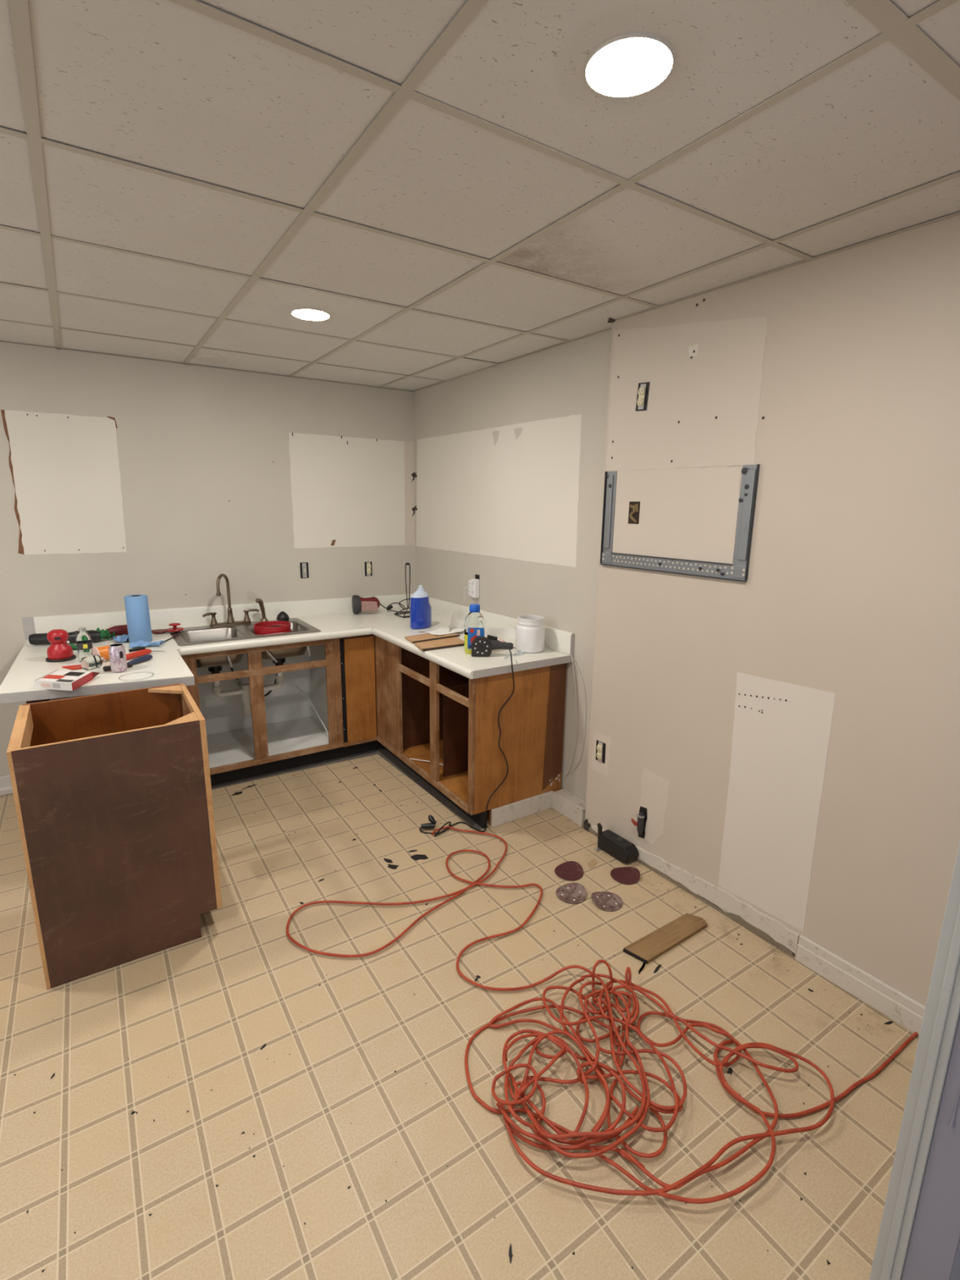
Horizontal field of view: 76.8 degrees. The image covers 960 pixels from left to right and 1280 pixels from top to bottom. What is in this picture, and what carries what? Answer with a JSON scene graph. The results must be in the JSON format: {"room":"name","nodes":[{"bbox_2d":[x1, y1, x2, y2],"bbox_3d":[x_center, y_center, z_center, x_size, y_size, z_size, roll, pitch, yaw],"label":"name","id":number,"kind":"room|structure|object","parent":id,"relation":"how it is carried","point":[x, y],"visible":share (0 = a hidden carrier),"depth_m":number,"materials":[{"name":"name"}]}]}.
{"room":"kitchen under renovation","nodes":[
{"label":"kitchen under renovation","id":0,"kind":"room"},
{"bbox_2d":[0,342,415,776],"bbox_3d":[-2.218,-0.463,3.584,4.750,2.586,0.101,-7,15,-32],"label":"wall","id":1,"kind":"structure","parent":0,"point":[120,477],"depth_m":3.69,"materials":[{"name":"beige paint"}]},
{"bbox_2d":[0,774,13,795],"bbox_3d":[-3.316,0.911,3.079,1.870,0.100,0.055,-7,15,-32],"label":"baseboard","id":2,"kind":"structure","parent":1,"relation":"attached to","point":[6,787],"depth_m":3.46,"materials":[{"name":"white paint"}]},
{"bbox_2d":[33,593,412,633],"bbox_3d":[-1.507,-0.197,4.046,2.383,0.126,0.020,-7,15,-32],"label":"backsplash","id":3,"kind":"structure","parent":1,"relation":"attached to","point":[186,616],"depth_m":3.87,"materials":[{"name":"white laminate"}]},
{"bbox_2d":[299,562,309,577],"bbox_3d":[-1.210,-0.480,4.181,0.058,0.108,0.014,-7,15,-32],"label":"light switch","id":4,"kind":"object","parent":1,"relation":"attached to","point":[304,566],"visible":1,"depth_m":4.18,"materials":[{"name":"grey plastic"}]},
{"bbox_2d":[364,561,372,576],"bbox_3d":[-0.815,-0.520,4.435,0.056,0.104,0.015,-7,15,-32],"label":"wall outlet","id":5,"kind":"object","parent":1,"relation":"attached to","point":[368,565],"visible":1,"depth_m":4.43,"materials":[{"name":"beige plastic"}]},
{"bbox_2d":[0,720,919,1279],"bbox_3d":[-0.521,1.437,1.303,4.750,0.082,6.400,-7,15,-32],"label":"floor","id":6,"kind":"structure","parent":0,"point":[208,1012],"depth_m":1.78,"materials":[{"name":"tile"}]},
{"bbox_2d":[26,698,50,703],"bbox_3d":[-2.210,0.544,3.091,0.018,0.837,1.060,-7,15,-32],"label":"panel","id":7,"kind":"object","parent":6,"relation":"on","point":[46,700],"visible":0.02,"depth_m":2.80,"materials":[{"name":"brown wood"}]},
{"bbox_2d":[6,683,222,990],"bbox_3d":[-1.392,0.697,2.362,0.576,0.879,0.535,-7,15,-32],"label":"base cabinet","id":8,"kind":"object","parent":6,"relation":"on","point":[113,794],"visible":1,"depth_m":2.15,"materials":[{"name":"brown wood"}]},
{"bbox_2d":[231,791,242,795],"bbox_3d":[-1.407,0.889,3.506,0.069,0.002,0.037,-6,14,-28],"label":"debris","id":9,"kind":"object","parent":6,"relation":"on","point":[235,793],"depth_m":3.50,"materials":[{"name":"black"}]},
{"bbox_2d":[180,637,343,786],"bbox_3d":[-1.428,0.378,3.871,0.918,0.838,0.589,-7,15,-32],"label":"base cabinet","id":10,"kind":"object","parent":6,"relation":"on","point":[263,748],"visible":0.62,"depth_m":3.90,"materials":[{"name":"brown wood"}]},
{"bbox_2d":[0,593,574,703],"bbox_3d":[-1.043,0.000,3.295,2.487,0.169,1.830,-7,15,-32],"label":"countertop","id":11,"kind":"structure","parent":10,"relation":"on","point":[335,618],"depth_m":3.40,"materials":[{"name":"white laminate"}]},
{"bbox_2d":[45,629,75,662],"bbox_3d":[-2.073,0.022,2.982,0.125,0.150,0.125,-7,15,-32],"label":"sander","id":12,"kind":"object","parent":11,"relation":"on","point":[59,651],"visible":1,"depth_m":2.95,"materials":[{"name":"red plastic"}]},
{"bbox_2d":[34,669,99,690],"bbox_3d":[-1.783,0.171,2.600,0.187,0.035,0.206,0,13,-2],"label":"carton","id":13,"kind":"object","parent":11,"relation":"on","point":[58,679],"visible":1,"depth_m":2.55,"materials":[{"name":"cardboard"}]},
{"bbox_2d":[41,674,65,679],"bbox_3d":[-1.814,0.157,2.579,0.100,0.001,0.050,3,13,9],"label":"print","id":14,"kind":"object","parent":13,"relation":"on","point":[47,676],"depth_m":2.58,"materials":[{"name":"red paper"}]},
{"bbox_2d":[62,664,82,670],"bbox_3d":[-1.899,0.129,2.846,0.109,0.006,0.075,-7,15,-32],"label":"scraper","id":15,"kind":"object","parent":11,"relation":"on","point":[77,666],"visible":0.6,"depth_m":2.83,"materials":[{"name":"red plastic"}]},
{"bbox_2d":[69,643,76,648],"bbox_3d":[-2.124,0.030,3.213,0.108,0.031,0.063,-11,17,-42],"label":"strap","id":16,"kind":"object","parent":11,"relation":"on","point":[73,646],"visible":0.21,"depth_m":3.19,"materials":[{"name":"green plastic"}]},
{"bbox_2d":[75,627,93,662],"bbox_3d":[-1.916,0.025,2.933,0.064,0.169,0.066,-7,15,-32],"label":"water bottle","id":17,"kind":"object","parent":11,"relation":"on","point":[83,640],"visible":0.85,"depth_m":2.91,"materials":[{"name":"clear plastic"}]},
{"bbox_2d":[80,654,105,670],"bbox_3d":[-1.810,0.103,2.838,0.063,0.063,0.095,7,14,26],"label":"bottle","id":18,"kind":"object","parent":11,"relation":"on","point":[91,662],"visible":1,"depth_m":2.81,"materials":[{"name":"white plastic"}]},
{"bbox_2d":[91,644,111,659],"bbox_3d":[-1.842,0.065,2.963,0.080,0.080,0.078,9,15,33],"label":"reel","id":19,"kind":"object","parent":11,"relation":"on","point":[103,651],"visible":0.5,"depth_m":2.94,"materials":[{"name":"orange plastic"}]},
{"bbox_2d":[28,629,180,644],"bbox_3d":[-2.101,-0.046,3.460,0.675,0.071,0.409,-1,13,-6],"label":"tool","id":20,"kind":"object","parent":11,"relation":"on","point":[34,638],"visible":0.46,"depth_m":3.29,"materials":[{"name":"plastic"}]},
{"bbox_2d":[96,627,115,639],"bbox_3d":[-2.148,-0.031,3.409,0.124,0.060,0.119,6,14,22],"label":"strap","id":21,"kind":"object","parent":11,"relation":"on","point":[104,633],"visible":0.5,"depth_m":3.42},
{"bbox_2d":[106,624,128,635],"bbox_3d":[-2.066,-0.059,3.530,0.186,0.064,0.064,-10,17,-40],"label":"tool","id":22,"kind":"object","parent":11,"relation":"on","point":[119,630],"visible":0.34,"depth_m":3.49,"materials":[{"name":"plastic"}]},
{"bbox_2d":[108,643,127,672],"bbox_3d":[-1.667,0.083,2.787,0.066,0.126,0.066,-7,15,-32],"label":"can","id":23,"kind":"object","parent":11,"relation":"on","point":[117,652],"visible":1,"depth_m":2.76,"materials":[{"name":"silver metal"}]},
{"bbox_2d":[119,651,123,657],"bbox_3d":[-1.638,0.067,2.765,0.001,0.031,0.013,9,15,33],"label":"print","id":24,"kind":"object","parent":23,"relation":"attached to","point":[121,653],"depth_m":2.76},
{"bbox_2d":[102,664,133,671],"bbox_3d":[-1.690,0.125,2.826,0.024,0.024,0.124,13,18,43],"label":"brush","id":25,"kind":"object","parent":11,"relation":"on","point":[104,668],"visible":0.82,"depth_m":2.79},
{"bbox_2d":[112,634,128,642],"bbox_3d":[-1.992,-0.011,3.385,0.089,0.037,0.096,7,14,24],"label":"towel","id":26,"kind":"object","parent":11,"relation":"on","point":[123,638],"visible":0.76,"depth_m":3.36,"materials":[{"name":"blue paper"}]},
{"bbox_2d":[118,671,154,680],"bbox_3d":[-1.546,0.163,2.725,0.142,0.001,0.142,-7,15,-32],"label":"wire","id":27,"kind":"object","parent":11,"relation":"on","point":[137,672],"visible":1,"depth_m":2.72,"materials":[{"name":"white plastic"}]},
{"bbox_2d":[124,594,152,643],"bbox_3d":[-1.900,-0.118,3.367,0.115,0.259,0.114,-7,15,-32],"label":"paper towel roll","id":28,"kind":"object","parent":11,"relation":"on","point":[136,606],"visible":0.94,"depth_m":3.33,"materials":[{"name":"blue paper"}]},
{"bbox_2d":[126,654,152,664],"bbox_3d":[-1.664,0.105,2.913,0.028,0.027,0.224,3,13,12],"label":"knife","id":29,"kind":"object","parent":11,"relation":"on","point":[146,657],"visible":0.86,"depth_m":2.94,"materials":[{"name":"blue plastic"}]},
{"bbox_2d":[125,646,159,660],"bbox_3d":[-1.725,0.064,3.059,0.065,0.042,0.245,7,14,27],"label":"utility knife","id":30,"kind":"object","parent":11,"relation":"on","point":[141,651],"visible":0.74,"depth_m":3.06,"materials":[{"name":"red plastic"}]},
{"bbox_2d":[128,640,164,648],"bbox_3d":[-1.805,0.020,3.280,0.162,0.028,0.077,-3,13,-16],"label":"towel","id":31,"kind":"object","parent":11,"relation":"on","point":[140,643],"visible":1,"depth_m":3.27,"materials":[{"name":"blue paper"}]},
{"bbox_2d":[151,622,183,633],"bbox_3d":[-1.872,-0.074,3.627,0.177,0.046,0.096,-3,13,-16],"label":"tool","id":32,"kind":"object","parent":11,"relation":"on","point":[175,628],"visible":0.98,"depth_m":3.61,"materials":[{"name":"plastic"}]},
{"bbox_2d":[202,573,259,626],"bbox_3d":[-1.568,-0.254,3.812,0.348,0.332,0.133,-7,15,-32],"label":"kitchen faucet","id":33,"kind":"object","parent":11,"relation":"on","point":[230,620],"visible":1,"depth_m":3.83,"materials":[{"name":"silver metal"}]},
{"bbox_2d":[168,617,320,674],"bbox_3d":[-1.444,0.043,3.738,0.798,0.270,0.521,-7,15,-32],"label":"double sink","id":34,"kind":"object","parent":11,"relation":"in","point":[189,636],"depth_m":3.69,"materials":[{"name":"metal"}]},
{"bbox_2d":[210,666,284,716],"bbox_3d":[-1.559,0.201,3.856,0.532,0.541,0.370,-7,15,-32],"label":"drain plumbing","id":35,"kind":"object","parent":34,"relation":"attached to","point":[244,688],"visible":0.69,"depth_m":3.75,"materials":[{"name":"white plastic"}]},
{"bbox_2d":[255,598,267,622],"bbox_3d":[-1.429,-0.198,3.963,0.074,0.158,0.047,-11,17,-43],"label":"sprayer","id":36,"kind":"object","parent":34,"relation":"on","point":[259,601],"visible":0.99,"depth_m":3.96,"materials":[{"name":"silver metal"}]},
{"bbox_2d":[268,611,289,621],"bbox_3d":[-1.333,-0.156,4.008,0.083,0.058,0.146,11,16,38],"label":"stopper","id":37,"kind":"object","parent":34,"relation":"on","point":[282,615],"visible":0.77,"depth_m":4.01,"materials":[{"name":"plastic"}]},
{"bbox_2d":[351,595,409,613],"bbox_3d":[-0.670,-0.272,4.404,0.533,0.135,0.159,-6,14,-28],"label":"corded polisher","id":38,"kind":"object","parent":11,"relation":"on","point":[359,604],"visible":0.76,"depth_m":4.28,"materials":[{"name":"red plastic"}]},
{"bbox_2d":[394,562,410,617],"bbox_3d":[-0.500,-0.356,4.249,0.167,0.370,0.152,-7,15,-32],"label":"towel stand","id":39,"kind":"object","parent":11,"relation":"on","point":[406,563],"visible":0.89,"depth_m":4.24,"materials":[{"name":"black metal"}]},
{"bbox_2d":[409,585,431,629],"bbox_3d":[-0.377,-0.214,3.852,0.164,0.271,0.115,-7,15,-32],"label":"dish soap bottle","id":40,"kind":"object","parent":11,"relation":"on","point":[420,609],"visible":1,"depth_m":3.80,"materials":[{"name":"plastic"}]},
{"bbox_2d":[427,627,464,635],"bbox_3d":[-0.200,-0.056,3.694,0.140,0.008,0.255,12,17,41],"label":"paper sheet","id":41,"kind":"object","parent":11,"relation":"on","point":[440,631],"visible":0.9,"depth_m":3.68,"materials":[{"name":"white paper"}]},
{"bbox_2d":[448,613,465,631],"bbox_3d":[-0.157,-0.109,3.733,0.053,0.122,0.170,9,15,33],"label":"folded paper","id":42,"kind":"object","parent":41,"relation":"on","point":[455,623],"visible":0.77,"depth_m":3.76,"materials":[{"name":"white paper"}]},
{"bbox_2d":[419,645,514,836],"bbox_3d":[-0.069,0.515,3.071,0.487,0.957,0.139,-2,13,-12],"label":"lead","id":43,"kind":"object","parent":11,"relation":"hanging from","point":[431,819],"visible":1,"depth_m":3.11,"materials":[{"name":"rubber"}]},
{"bbox_2d":[464,604,484,653],"bbox_3d":[-0.029,-0.061,3.217,0.109,0.259,0.110,1,13,-1],"label":"bottle","id":44,"kind":"object","parent":11,"relation":"on","point":[474,625],"visible":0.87,"depth_m":3.17,"materials":[{"name":"white plastic"}]},
{"bbox_2d":[471,635,513,656],"bbox_3d":[0.065,0.026,3.168,0.217,0.108,0.079,1,13,1],"label":"black orbital sander","id":45,"kind":"object","parent":11,"relation":"on","point":[481,646],"visible":1,"depth_m":3.14,"materials":[{"name":"plastic"}]},
{"bbox_2d":[484,626,515,639],"bbox_3d":[0.117,-0.042,3.559,0.220,0.075,0.053,0,13,-4],"label":"folded paper","id":46,"kind":"object","parent":11,"relation":"on","point":[509,633],"visible":0.68,"depth_m":3.56,"materials":[{"name":"white paper"}]},
{"bbox_2d":[503,651,524,658],"bbox_3d":[0.173,0.078,3.186,0.172,0.005,0.040,-12,18,-44],"label":"scrap","id":47,"kind":"object","parent":11,"relation":"on","point":[520,651],"visible":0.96,"depth_m":3.20,"materials":[{"name":"paper"}]},
{"bbox_2d":[515,614,545,653],"bbox_3d":[0.273,-0.035,3.291,0.156,0.182,0.156,-7,15,-32],"label":"jar","id":48,"kind":"object","parent":11,"relation":"on","point":[530,628],"visible":1,"depth_m":3.23,"materials":[{"name":"plastic"}]},
{"bbox_2d":[295,686,328,733],"bbox_3d":[-1.135,0.483,4.098,0.412,0.264,0.014,12,17,42],"label":"wire","id":49,"kind":"object","parent":10,"relation":"on","point":[295,686],"visible":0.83,"depth_m":4.07,"materials":[{"name":"plastic"}]},
{"bbox_2d":[339,633,383,757],"bbox_3d":[-0.777,0.360,3.988,0.307,0.838,0.084,-7,15,-32],"label":"base cabinet","id":50,"kind":"object","parent":6,"relation":"on","point":[357,652],"visible":0.91,"depth_m":3.93,"materials":[{"name":"brown wood"}]},
{"bbox_2d":[383,857,393,862],"bbox_3d":[-0.435,1.045,2.866,0.058,0.002,0.025,7,14,25],"label":"debris","id":51,"kind":"object","parent":6,"relation":"on","point":[385,860],"depth_m":2.87,"materials":[{"name":"black"}]},
{"bbox_2d":[387,863,399,869],"bbox_3d":[-0.408,1.056,2.820,0.056,0.002,0.033,3,13,11],"label":"debris","id":52,"kind":"object","parent":6,"relation":"on","point":[390,866],"depth_m":2.82,"materials":[{"name":"black"}]},
{"bbox_2d":[410,854,428,860],"bbox_3d":[-0.291,1.040,2.900,0.083,0.002,0.050,-2,13,-14],"label":"debris","id":53,"kind":"object","parent":6,"relation":"on","point":[413,857],"depth_m":2.89,"materials":[{"name":"black"}]},
{"bbox_2d":[13,764,868,1272],"bbox_3d":[-0.462,1.119,2.537,2.367,0.001,3.390,-7,15,-32],"label":"debris","id":54,"kind":"object","parent":6,"relation":"on","point":[243,1132],"visible":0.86,"depth_m":1.67,"materials":[{"name":"black"}]},
{"bbox_2d":[374,635,566,828],"bbox_3d":[-0.128,0.435,3.693,0.599,0.838,1.271,-7,15,-32],"label":"base cabinet","id":55,"kind":"object","parent":6,"relation":"on","point":[438,722],"depth_m":3.29,"materials":[{"name":"brown wood"}]},
{"bbox_2d":[508,1244,511,1263],"bbox_3d":[0.069,1.388,1.371,0.008,0.002,0.038,0,13,-2],"label":"debris","id":56,"kind":"object","parent":6,"relation":"on","point":[509,1245],"depth_m":1.37,"materials":[{"name":"black"}]},
{"bbox_2d":[554,861,583,879],"bbox_3d":[0.410,1.062,2.792,0.132,0.021,0.131,-7,15,-32],"label":"disc","id":57,"kind":"object","parent":6,"relation":"on","point":[569,870],"visible":1,"depth_m":2.80,"materials":[{"name":"red paper"}]},
{"bbox_2d":[555,882,586,903],"bbox_3d":[0.396,1.097,2.634,0.132,0.021,0.131,-7,15,-32],"label":"disc","id":58,"kind":"object","parent":6,"relation":"on","point":[572,892],"visible":1,"depth_m":2.64,"materials":[{"name":"paper"}]},
{"bbox_2d":[285,822,918,1204],"bbox_3d":[0.248,1.156,2.178,2.120,0.103,1.182,11,16,39],"label":"extension cord","id":59,"kind":"object","parent":6,"relation":"on","point":[541,1135],"visible":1,"depth_m":1.77,"materials":[{"name":"red plastic"}]},
{"bbox_2d":[421,822,434,828],"bbox_3d":[-0.271,0.964,3.140,0.070,0.029,0.030,-1,13,-7],"label":"socket","id":60,"kind":"object","parent":59,"relation":"attached to","point":[428,825],"depth_m":3.13,"materials":[{"name":"black plastic"}]},
{"bbox_2d":[591,891,622,911],"bbox_3d":[0.542,1.109,2.590,0.132,0.021,0.131,-7,15,-32],"label":"disc","id":61,"kind":"object","parent":6,"relation":"on","point":[606,901],"visible":1,"depth_m":2.59,"materials":[{"name":"pink paper"}]},
{"bbox_2d":[594,822,638,863],"bbox_3d":[0.654,0.979,2.922,0.104,0.134,0.208,-7,15,-32],"label":"plastic box","id":62,"kind":"object","parent":6,"relation":"on","point":[624,851],"visible":1,"depth_m":2.91,"materials":[{"name":"plastic"}]},
{"bbox_2d":[610,866,639,884],"bbox_3d":[0.664,1.070,2.770,0.132,0.021,0.131,-7,15,-32],"label":"disc","id":63,"kind":"object","parent":6,"relation":"on","point":[624,875],"visible":1,"depth_m":2.77,"materials":[{"name":"red paper"}]},
{"bbox_2d":[653,964,662,973],"bbox_3d":[0.650,1.205,2.219,0.011,0.002,0.059,10,16,36],"label":"debris","id":64,"kind":"object","parent":6,"relation":"on","point":[657,967],"depth_m":2.22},
{"bbox_2d":[622,913,707,964],"bbox_3d":[0.737,1.163,2.371,0.404,0.014,0.100,-7,15,-32],"label":"plank","id":65,"kind":"object","parent":6,"relation":"on","point":[654,944],"visible":1,"depth_m":2.35,"materials":[{"name":"brown wood"}]},
{"bbox_2d":[726,1067,733,1075],"bbox_3d":[0.752,1.296,1.820,0.013,0.002,0.026,11,16,39],"label":"debris","id":66,"kind":"object","parent":6,"relation":"on","point":[729,1070],"depth_m":1.82,"materials":[{"name":"black"}]},
{"bbox_2d":[883,1021,893,1024],"bbox_3d":[1.347,1.263,1.997,0.037,0.002,0.009,-4,13,-18],"label":"debris","id":67,"kind":"object","parent":6,"relation":"on","point":[884,1022],"depth_m":2.00,"materials":[{"name":"black"}]},
{"bbox_2d":[0,0,959,391],"bbox_3d":[-0.447,-1.056,0.771,4.650,0.151,6.200,-7,15,-32],"label":"ceiling","id":68,"kind":"structure","parent":0,"point":[448,182],"depth_m":1.44,"materials":[{"name":"tile"}]},
{"bbox_2d":[195,354,226,362],"bbox_3d":[-1.520,-1.590,3.426,0.158,0.012,0.158,-7,15,-32],"label":"recessed light","id":69,"kind":"object","parent":68,"relation":"in","point":[211,358],"visible":1,"depth_m":3.40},
{"bbox_2d":[291,307,329,320],"bbox_3d":[-0.724,-1.392,2.588,0.158,0.012,0.158,-7,15,-32],"label":"recessed light","id":70,"kind":"object","parent":68,"relation":"in","point":[307,313],"visible":1,"depth_m":2.57,"materials":[{"name":"white plastic"}]},
{"bbox_2d":[585,32,674,97],"bbox_3d":[0.272,-1.046,1.106,0.158,0.012,0.158,-7,15,-32],"label":"recessed light","id":71,"kind":"object","parent":68,"relation":"in","point":[633,64],"visible":1,"depth_m":1.09,"materials":[{"name":"white"}]},
{"bbox_2d":[413,329,612,801],"bbox_3d":[0.118,-0.485,3.814,0.121,2.586,2.060,-7,15,-32],"label":"wall","id":72,"kind":"structure","parent":0,"point":[509,457],"depth_m":3.40,"materials":[{"name":"beige paint"}]},
{"bbox_2d":[463,574,479,598],"bbox_3d":[-0.060,-0.339,3.972,0.041,0.185,0.152,-7,15,-32],"label":"adapter","id":73,"kind":"object","parent":72,"relation":"attached to","point":[473,584],"visible":1,"depth_m":3.92,"materials":[{"name":"white plastic"}]},
{"bbox_2d":[428,596,573,654],"bbox_3d":[-0.009,-0.152,3.950,0.020,0.117,1.826,-7,15,-32],"label":"backsplash","id":74,"kind":"structure","parent":72,"relation":"attached to","point":[559,640],"depth_m":3.75,"materials":[{"name":"white laminate"}]},
{"bbox_2d":[544,640,585,776],"bbox_3d":[0.446,0.387,3.323,0.022,0.751,0.354,-9,16,-36],"label":"cable","id":75,"kind":"object","parent":72,"relation":"hanging from","point":[544,640],"visible":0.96,"depth_m":3.23,"materials":[{"name":"white rubber"}]},
{"bbox_2d":[552,788,586,826],"bbox_3d":[0.504,0.908,3.300,0.083,0.103,0.239,-7,15,-32],"label":"baseboard","id":76,"kind":"structure","parent":72,"relation":"attached to","point":[568,804],"depth_m":3.27,"materials":[{"name":"white wood"}]},
{"bbox_2d":[585,214,959,1005],"bbox_3d":[1.181,-0.104,2.178,0.225,2.586,1.916,-7,15,-32],"label":"wall","id":77,"kind":"structure","parent":0,"point":[788,735],"depth_m":2.12,"materials":[{"name":"beige paint"}]},
{"bbox_2d":[595,740,605,763],"bbox_3d":[0.596,0.557,3.014,0.016,0.105,0.064,-7,15,-32],"label":"wall outlet","id":78,"kind":"object","parent":77,"relation":"attached to","point":[600,746],"visible":1,"depth_m":3.01,"materials":[{"name":"beige plastic"}]},
{"bbox_2d":[595,752,601,759],"bbox_3d":[0.592,0.577,3.015,0.005,0.033,0.033,-7,15,-32],"label":"receptacle","id":79,"kind":"object","parent":78,"relation":"attached to","point":[598,755],"depth_m":3.01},
{"bbox_2d":[596,745,601,751],"bbox_3d":[0.592,0.539,3.007,0.005,0.033,0.033,-7,15,-32],"label":"receptacle","id":80,"kind":"object","parent":78,"relation":"attached to","point":[598,747],"depth_m":3.00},
{"bbox_2d":[627,501,639,524],"bbox_3d":[0.677,-0.561,2.670,0.015,0.096,0.060,-7,15,-32],"label":"wall box hole","id":81,"kind":"object","parent":77,"relation":"attached to","point":[634,506],"visible":1,"depth_m":2.67,"materials":[{"name":"brown"}]},
{"bbox_2d":[631,806,647,838],"bbox_3d":[0.744,0.859,2.837,0.046,0.162,0.058,-7,15,-32],"label":"shutoff valve","id":82,"kind":"object","parent":77,"relation":"attached to","point":[642,815],"visible":1,"depth_m":2.83,"materials":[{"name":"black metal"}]},
{"bbox_2d":[635,382,649,411],"bbox_3d":[0.683,-1.029,2.559,0.016,0.115,0.067,-7,15,-32],"label":"wall outlet","id":83,"kind":"object","parent":77,"relation":"attached to","point":[643,388],"visible":1,"depth_m":2.55,"materials":[{"name":"beige plastic"}]},
{"bbox_2d":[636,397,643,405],"bbox_3d":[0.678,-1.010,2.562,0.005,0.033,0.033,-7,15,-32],"label":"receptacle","id":84,"kind":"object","parent":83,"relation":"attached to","point":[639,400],"depth_m":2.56,"materials":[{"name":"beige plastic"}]},
{"bbox_2d":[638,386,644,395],"bbox_3d":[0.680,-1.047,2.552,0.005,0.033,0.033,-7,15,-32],"label":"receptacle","id":85,"kind":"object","parent":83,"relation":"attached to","point":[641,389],"depth_m":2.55,"materials":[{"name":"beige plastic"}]},
{"bbox_2d":[637,386,645,405],"bbox_3d":[0.683,-1.029,2.559,0.005,0.074,0.034,-7,15,-32],"label":"receptacle","id":86,"kind":"object","parent":83,"relation":"attached to","point":[641,390],"depth_m":2.55,"materials":[{"name":"beige plastic"}]},
{"bbox_2d":[600,464,759,582],"bbox_3d":[0.787,-0.494,2.519,0.014,0.424,0.745,-8,15,-34],"label":"wall bracket","id":87,"kind":"object","parent":77,"relation":"attached to","point":[738,571],"visible":1,"depth_m":2.42,"materials":[{"name":"metal"}]},
{"bbox_2d":[583,818,799,956],"bbox_3d":[0.869,1.042,2.718,0.012,0.104,1.121,-8,15,-34],"label":"trim","id":88,"kind":"structure","parent":77,"relation":"attached to","point":[769,929],"depth_m":2.51,"materials":[{"name":"paint"}]},
{"bbox_2d":[688,343,697,356],"bbox_3d":[0.825,-1.120,2.347,0.001,0.045,0.045,-8,15,-34],"label":"wall patch","id":89,"kind":"object","parent":77,"relation":"attached to","point":[692,348],"depth_m":2.34,"materials":[{"name":"beige paint"}]},
{"bbox_2d":[795,934,925,1035],"bbox_3d":[1.365,1.205,2.022,0.020,0.105,0.611,-8,15,-34],"label":"baseboard","id":90,"kind":"structure","parent":77,"relation":"attached to","point":[893,1003],"depth_m":2.08,"materials":[{"name":"white wood"}]},
{"bbox_2d":[950,1240,959,1279],"bbox_3d":[-0.035,0.281,0.396,4.650,2.586,0.120,-7,15,-32],"label":"wall","id":91,"kind":"structure","parent":0,"point":[955,1275],"depth_m":1.19,"materials":[{"name":"paint"}]},
{"bbox_2d":[869,840,959,1279],"bbox_3d":[0.870,0.294,1.044,0.017,2.300,0.050,-7,15,-32],"label":"trim","id":92,"kind":"structure","parent":91,"relation":"attached to","point":[942,1008],"depth_m":1.17,"materials":[{"name":"grey paint"}]},
{"bbox_2d":[901,1014,959,1279],"bbox_3d":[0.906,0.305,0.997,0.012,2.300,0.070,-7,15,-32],"label":"door","id":93,"kind":"structure","parent":91,"relation":"attached to","point":[935,1237],"depth_m":1.17,"materials":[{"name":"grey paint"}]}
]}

